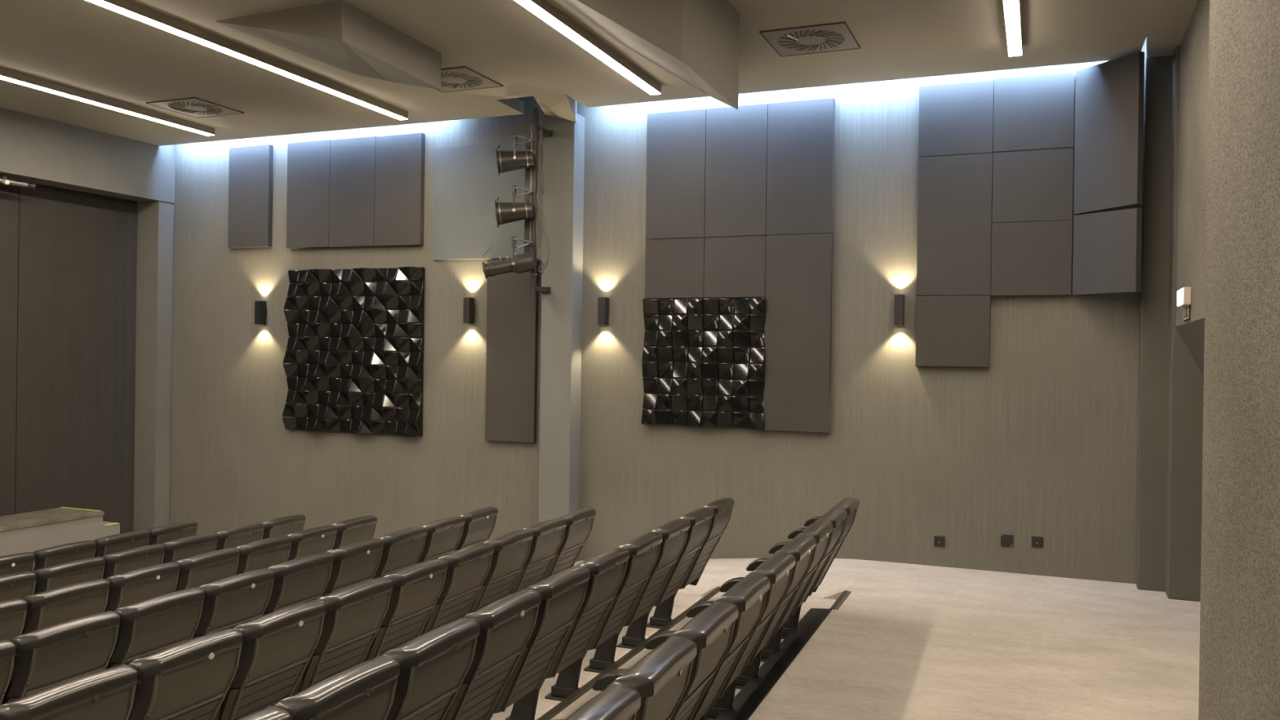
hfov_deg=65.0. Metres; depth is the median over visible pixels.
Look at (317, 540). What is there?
seat
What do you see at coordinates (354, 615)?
seat
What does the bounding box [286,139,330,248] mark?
acoustic panel
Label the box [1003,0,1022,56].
ceiling light
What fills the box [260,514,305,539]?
seat
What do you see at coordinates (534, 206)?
cable
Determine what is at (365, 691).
seat
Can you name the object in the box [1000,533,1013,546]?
blank plate
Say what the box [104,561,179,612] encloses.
seat
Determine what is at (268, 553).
seat
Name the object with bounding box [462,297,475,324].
wall sconce
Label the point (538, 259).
cable
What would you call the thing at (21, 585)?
seat
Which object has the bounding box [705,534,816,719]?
seat
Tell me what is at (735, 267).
acoustic panel
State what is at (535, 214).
cable
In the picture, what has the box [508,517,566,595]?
seat
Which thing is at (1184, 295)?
lamp
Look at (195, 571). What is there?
seat
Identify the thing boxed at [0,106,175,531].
wall
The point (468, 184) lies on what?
acoustic panel
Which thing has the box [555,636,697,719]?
seat
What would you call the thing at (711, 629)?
seat
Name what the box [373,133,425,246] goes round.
acoustic panel
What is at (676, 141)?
acoustic panel
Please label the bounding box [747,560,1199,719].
floor
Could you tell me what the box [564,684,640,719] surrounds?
seat
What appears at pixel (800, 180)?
acoustic panel
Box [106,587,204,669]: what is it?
seat
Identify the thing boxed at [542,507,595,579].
seat
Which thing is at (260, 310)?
wall sconce
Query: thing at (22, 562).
seat
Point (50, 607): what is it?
seat
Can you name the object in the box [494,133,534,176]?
spotlight
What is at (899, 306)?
wall sconce
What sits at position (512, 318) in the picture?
acoustic panel
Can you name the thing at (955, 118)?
acoustic panel
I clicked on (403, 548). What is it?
seat
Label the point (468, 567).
seat
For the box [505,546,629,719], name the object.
seat
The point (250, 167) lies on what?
acoustic panel
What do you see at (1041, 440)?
wall
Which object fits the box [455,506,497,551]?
seat
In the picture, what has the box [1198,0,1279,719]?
wall
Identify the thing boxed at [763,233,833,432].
acoustic panel
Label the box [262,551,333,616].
seat
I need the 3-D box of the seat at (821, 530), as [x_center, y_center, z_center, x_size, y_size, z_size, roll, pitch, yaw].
[0.749,1.274,5.329,0.465,0.820,0.532,1,0,20]
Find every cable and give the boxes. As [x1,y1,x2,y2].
[533,206,549,267]
[535,213,542,271]
[535,258,544,274]
[536,130,544,256]
[537,111,542,195]
[537,160,549,267]
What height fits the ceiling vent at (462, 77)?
0.016 m
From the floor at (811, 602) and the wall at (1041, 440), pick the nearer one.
the floor at (811, 602)
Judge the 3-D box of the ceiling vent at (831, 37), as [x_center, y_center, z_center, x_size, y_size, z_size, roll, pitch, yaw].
[1.183,-2.208,6.947,0.578,0.016,0.578,1,0,22]
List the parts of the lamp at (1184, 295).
light panel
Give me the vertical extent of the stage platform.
0.726 m
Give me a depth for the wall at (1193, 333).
6.49 m
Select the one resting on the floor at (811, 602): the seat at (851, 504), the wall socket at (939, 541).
the seat at (851, 504)
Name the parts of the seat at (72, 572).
backrest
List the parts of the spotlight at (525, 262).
hanging plate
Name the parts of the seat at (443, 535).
backrest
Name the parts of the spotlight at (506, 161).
hanging plate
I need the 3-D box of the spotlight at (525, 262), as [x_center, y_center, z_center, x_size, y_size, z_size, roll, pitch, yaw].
[-1.137,-0.886,8.759,0.465,0.375,0.249,1,0,4]
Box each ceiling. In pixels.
[0,0,1197,146]
[533,93,577,123]
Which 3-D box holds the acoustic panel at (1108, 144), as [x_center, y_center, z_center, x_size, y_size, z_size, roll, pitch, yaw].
[3.391,-1.629,7.287,0.050,1.079,0.592,1,0,-20]
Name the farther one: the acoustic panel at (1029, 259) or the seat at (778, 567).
the acoustic panel at (1029, 259)
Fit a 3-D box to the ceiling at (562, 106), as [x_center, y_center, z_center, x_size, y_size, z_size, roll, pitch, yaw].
[-0.746,-2.238,8.795,0.309,0.238,0.589,1,0,7]
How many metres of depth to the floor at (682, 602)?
5.76 m
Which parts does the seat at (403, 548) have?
backrest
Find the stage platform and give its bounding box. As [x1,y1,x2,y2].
[0,506,119,568]
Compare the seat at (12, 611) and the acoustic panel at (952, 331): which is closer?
the seat at (12, 611)
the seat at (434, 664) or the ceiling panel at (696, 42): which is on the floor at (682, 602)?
the seat at (434, 664)
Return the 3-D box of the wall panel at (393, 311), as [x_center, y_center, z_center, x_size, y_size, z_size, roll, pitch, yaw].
[-2.896,-0.092,10.088,1.654,1.654,0.113,1,0,22]
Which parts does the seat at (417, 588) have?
panel, backrest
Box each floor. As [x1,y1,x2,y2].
[490,593,704,719]
[546,591,835,719]
[573,558,872,599]
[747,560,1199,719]
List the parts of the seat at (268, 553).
backrest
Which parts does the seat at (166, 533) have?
backrest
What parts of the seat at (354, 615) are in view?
panel, backrest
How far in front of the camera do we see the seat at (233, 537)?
7.80 m
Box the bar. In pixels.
[0,173,35,189]
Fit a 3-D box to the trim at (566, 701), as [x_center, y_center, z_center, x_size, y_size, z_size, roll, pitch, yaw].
[-2.026,1.666,0.488,0.050,0.036,14.807,1,0,21]
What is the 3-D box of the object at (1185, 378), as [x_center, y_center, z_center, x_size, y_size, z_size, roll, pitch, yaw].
[4.271,-0.633,6.865,1.141,4.600,0.230,1,0,22]
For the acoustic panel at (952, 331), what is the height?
0.558 m
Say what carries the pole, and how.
attached to the wall at (1041, 440)
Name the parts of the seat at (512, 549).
backrest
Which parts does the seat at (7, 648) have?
backrest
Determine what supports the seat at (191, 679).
on the floor
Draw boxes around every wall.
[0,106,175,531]
[170,44,1143,583]
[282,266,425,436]
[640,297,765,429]
[1175,0,1209,326]
[1175,318,1204,375]
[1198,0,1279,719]
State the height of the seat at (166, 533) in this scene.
0.820 m
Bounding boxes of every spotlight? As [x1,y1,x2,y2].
[482,236,536,279]
[493,185,533,227]
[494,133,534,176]
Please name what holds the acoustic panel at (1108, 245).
attached to the wall at (1041, 440)
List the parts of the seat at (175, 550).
backrest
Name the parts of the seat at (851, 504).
panel, armrest, armrest, backrest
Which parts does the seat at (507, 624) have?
backrest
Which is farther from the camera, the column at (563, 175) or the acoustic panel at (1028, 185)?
the column at (563, 175)
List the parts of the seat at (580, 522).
backrest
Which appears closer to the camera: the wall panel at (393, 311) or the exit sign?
the exit sign
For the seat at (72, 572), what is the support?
on the floor
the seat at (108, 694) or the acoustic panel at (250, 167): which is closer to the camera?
the seat at (108, 694)
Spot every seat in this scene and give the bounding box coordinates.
[0,551,35,576]
[0,571,35,616]
[0,598,26,640]
[0,610,119,705]
[0,640,15,705]
[0,664,137,719]
[13,578,109,668]
[24,556,105,622]
[32,540,96,590]
[93,529,150,557]
[101,543,164,579]
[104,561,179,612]
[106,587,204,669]
[128,628,243,719]
[146,520,197,545]
[161,533,217,563]
[174,547,239,591]
[191,568,275,639]
[213,523,264,551]
[213,600,325,719]
[234,535,291,574]
[238,706,292,719]
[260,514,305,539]
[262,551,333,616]
[275,655,399,719]
[287,524,337,560]
[291,577,392,696]
[321,537,383,596]
[332,515,377,549]
[361,558,448,662]
[372,526,426,579]
[382,617,479,719]
[417,515,465,564]
[418,542,493,636]
[443,589,541,719]
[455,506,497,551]
[466,528,533,614]
[487,565,590,719]
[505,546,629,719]
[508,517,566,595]
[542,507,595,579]
[544,531,662,701]
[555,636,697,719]
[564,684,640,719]
[583,518,690,672]
[591,601,737,719]
[616,506,714,648]
[644,573,769,719]
[646,497,734,628]
[686,552,795,719]
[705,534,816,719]
[735,520,832,688]
[760,507,847,662]
[781,497,859,639]
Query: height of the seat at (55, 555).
0.820 m
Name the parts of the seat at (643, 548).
panel, backrest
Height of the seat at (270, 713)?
0.820 m
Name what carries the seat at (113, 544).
on the floor
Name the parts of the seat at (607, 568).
panel, backrest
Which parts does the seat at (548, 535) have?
backrest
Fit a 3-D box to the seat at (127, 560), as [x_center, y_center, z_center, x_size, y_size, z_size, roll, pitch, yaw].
[-3.649,1.702,6.963,0.465,0.820,0.532,1,0,20]
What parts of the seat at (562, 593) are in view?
panel, backrest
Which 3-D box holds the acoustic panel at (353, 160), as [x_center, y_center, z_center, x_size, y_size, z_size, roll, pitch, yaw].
[-2.881,-1.684,10.119,0.552,1.090,0.060,1,0,22]
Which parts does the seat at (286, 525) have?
backrest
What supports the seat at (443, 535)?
on the floor
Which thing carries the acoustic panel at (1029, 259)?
attached to the wall at (1041, 440)
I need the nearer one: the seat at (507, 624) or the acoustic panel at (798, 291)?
the seat at (507, 624)
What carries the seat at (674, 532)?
on the floor at (682, 602)
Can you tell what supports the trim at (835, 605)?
on the floor at (907, 642)
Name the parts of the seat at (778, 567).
armrest, panel, backrest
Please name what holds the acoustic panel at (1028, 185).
attached to the wall at (1041, 440)
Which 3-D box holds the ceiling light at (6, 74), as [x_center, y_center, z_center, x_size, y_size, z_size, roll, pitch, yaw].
[-5.096,-2.273,7.891,0.090,0.070,4.527,1,0,22]
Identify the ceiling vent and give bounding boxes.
[146,97,244,118]
[435,66,503,92]
[759,21,860,57]
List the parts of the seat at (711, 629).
armrest, backrest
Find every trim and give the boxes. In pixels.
[536,586,719,719]
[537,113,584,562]
[715,608,832,719]
[830,590,850,609]
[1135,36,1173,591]
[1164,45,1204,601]
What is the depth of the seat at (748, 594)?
3.84 m
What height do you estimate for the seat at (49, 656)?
0.820 m
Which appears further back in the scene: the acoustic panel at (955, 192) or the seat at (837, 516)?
the acoustic panel at (955, 192)
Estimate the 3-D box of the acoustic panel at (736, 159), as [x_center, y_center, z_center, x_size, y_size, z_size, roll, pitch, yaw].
[0.826,-1.610,8.594,0.543,1.109,0.060,1,0,22]
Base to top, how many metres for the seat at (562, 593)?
0.820 m
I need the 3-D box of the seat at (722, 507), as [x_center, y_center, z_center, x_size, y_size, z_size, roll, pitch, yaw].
[0.355,1.343,6.774,0.465,0.820,0.579,1,0,20]
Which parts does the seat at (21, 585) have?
backrest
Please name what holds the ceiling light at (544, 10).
attached to the ceiling at (83, 45)
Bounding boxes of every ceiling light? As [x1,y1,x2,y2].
[0,66,214,135]
[85,0,408,119]
[514,0,661,94]
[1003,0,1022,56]
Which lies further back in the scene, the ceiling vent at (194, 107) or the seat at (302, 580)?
the ceiling vent at (194, 107)
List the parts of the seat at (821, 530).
panel, armrest, backrest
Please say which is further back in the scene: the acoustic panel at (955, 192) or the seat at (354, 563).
the acoustic panel at (955, 192)
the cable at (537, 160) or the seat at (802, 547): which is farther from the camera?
the cable at (537, 160)
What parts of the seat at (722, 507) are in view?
panel, panel, backrest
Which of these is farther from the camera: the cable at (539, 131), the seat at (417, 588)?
the cable at (539, 131)
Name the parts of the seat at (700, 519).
panel, backrest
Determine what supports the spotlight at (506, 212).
attached to the pole
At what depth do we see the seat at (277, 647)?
4.14 m
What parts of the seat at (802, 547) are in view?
panel, armrest, backrest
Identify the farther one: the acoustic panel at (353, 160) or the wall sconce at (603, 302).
the acoustic panel at (353, 160)
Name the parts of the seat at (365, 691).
backrest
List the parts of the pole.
cable rail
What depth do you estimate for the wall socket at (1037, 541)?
7.69 m
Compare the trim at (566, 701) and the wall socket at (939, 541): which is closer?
the trim at (566, 701)
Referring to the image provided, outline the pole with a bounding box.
[524,108,552,302]
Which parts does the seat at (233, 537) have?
backrest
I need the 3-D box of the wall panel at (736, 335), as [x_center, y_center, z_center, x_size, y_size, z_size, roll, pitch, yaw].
[0.544,0.022,8.677,1.106,1.106,0.105,1,0,22]
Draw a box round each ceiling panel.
[215,0,441,89]
[563,0,740,109]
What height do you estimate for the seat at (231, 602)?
0.820 m
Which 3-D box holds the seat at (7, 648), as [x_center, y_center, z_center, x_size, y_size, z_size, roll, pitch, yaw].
[-2.787,1.522,3.873,0.465,0.820,0.532,1,0,20]
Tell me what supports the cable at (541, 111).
hanging from the ceiling at (562, 106)
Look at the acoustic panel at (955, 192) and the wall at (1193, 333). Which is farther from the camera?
the acoustic panel at (955, 192)
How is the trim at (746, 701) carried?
attached to the floor at (907, 642)
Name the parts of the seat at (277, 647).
panel, backrest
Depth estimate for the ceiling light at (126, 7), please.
7.29 m
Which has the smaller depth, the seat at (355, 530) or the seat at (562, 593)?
the seat at (562, 593)
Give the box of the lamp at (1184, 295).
[1177,287,1191,306]
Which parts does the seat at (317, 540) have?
backrest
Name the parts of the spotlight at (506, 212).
hanging plate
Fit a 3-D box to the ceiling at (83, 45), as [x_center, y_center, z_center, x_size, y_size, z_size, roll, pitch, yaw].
[-2.658,-2.314,1.312,11.980,0.110,15.814,1,0,22]
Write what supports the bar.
attached to the wall at (35, 149)
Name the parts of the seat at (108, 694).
backrest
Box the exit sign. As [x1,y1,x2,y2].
[1182,305,1190,320]
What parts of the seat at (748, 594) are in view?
armrest, backrest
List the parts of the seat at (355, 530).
backrest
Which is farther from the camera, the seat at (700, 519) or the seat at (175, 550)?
the seat at (175, 550)
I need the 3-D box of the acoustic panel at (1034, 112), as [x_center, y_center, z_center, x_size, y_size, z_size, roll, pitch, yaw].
[3.012,-1.888,7.695,0.573,0.567,0.062,1,0,22]
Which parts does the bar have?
clamp knob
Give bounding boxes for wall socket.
[933,535,945,546]
[1031,536,1043,547]
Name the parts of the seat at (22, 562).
backrest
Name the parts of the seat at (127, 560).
backrest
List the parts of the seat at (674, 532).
panel, backrest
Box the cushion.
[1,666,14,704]
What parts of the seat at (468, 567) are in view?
backrest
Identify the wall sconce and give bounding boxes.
[254,301,266,324]
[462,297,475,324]
[597,297,608,324]
[893,294,904,325]
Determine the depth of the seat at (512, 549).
6.02 m
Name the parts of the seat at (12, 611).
backrest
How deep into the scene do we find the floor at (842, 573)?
7.82 m
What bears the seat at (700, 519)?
on the floor at (682, 602)
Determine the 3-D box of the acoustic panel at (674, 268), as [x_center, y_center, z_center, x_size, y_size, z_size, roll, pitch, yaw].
[0.308,-0.801,8.807,0.547,0.519,0.054,1,0,22]
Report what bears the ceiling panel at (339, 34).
attached to the ceiling at (83, 45)
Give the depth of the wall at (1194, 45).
6.17 m
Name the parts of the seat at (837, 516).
panel, armrest, backrest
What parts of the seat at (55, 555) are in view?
backrest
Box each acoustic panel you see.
[227,144,273,248]
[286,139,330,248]
[328,136,375,248]
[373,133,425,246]
[433,140,531,260]
[484,258,538,443]
[644,237,704,298]
[645,108,706,239]
[703,235,765,297]
[704,103,768,237]
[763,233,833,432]
[766,97,835,235]
[915,153,992,296]
[915,295,991,367]
[918,80,994,157]
[991,147,1073,222]
[991,220,1072,296]
[993,71,1075,152]
[1072,208,1142,295]
[1073,51,1144,214]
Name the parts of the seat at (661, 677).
backrest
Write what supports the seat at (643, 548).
on the floor at (682, 602)
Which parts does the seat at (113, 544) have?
backrest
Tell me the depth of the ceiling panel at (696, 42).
5.88 m
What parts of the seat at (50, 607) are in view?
backrest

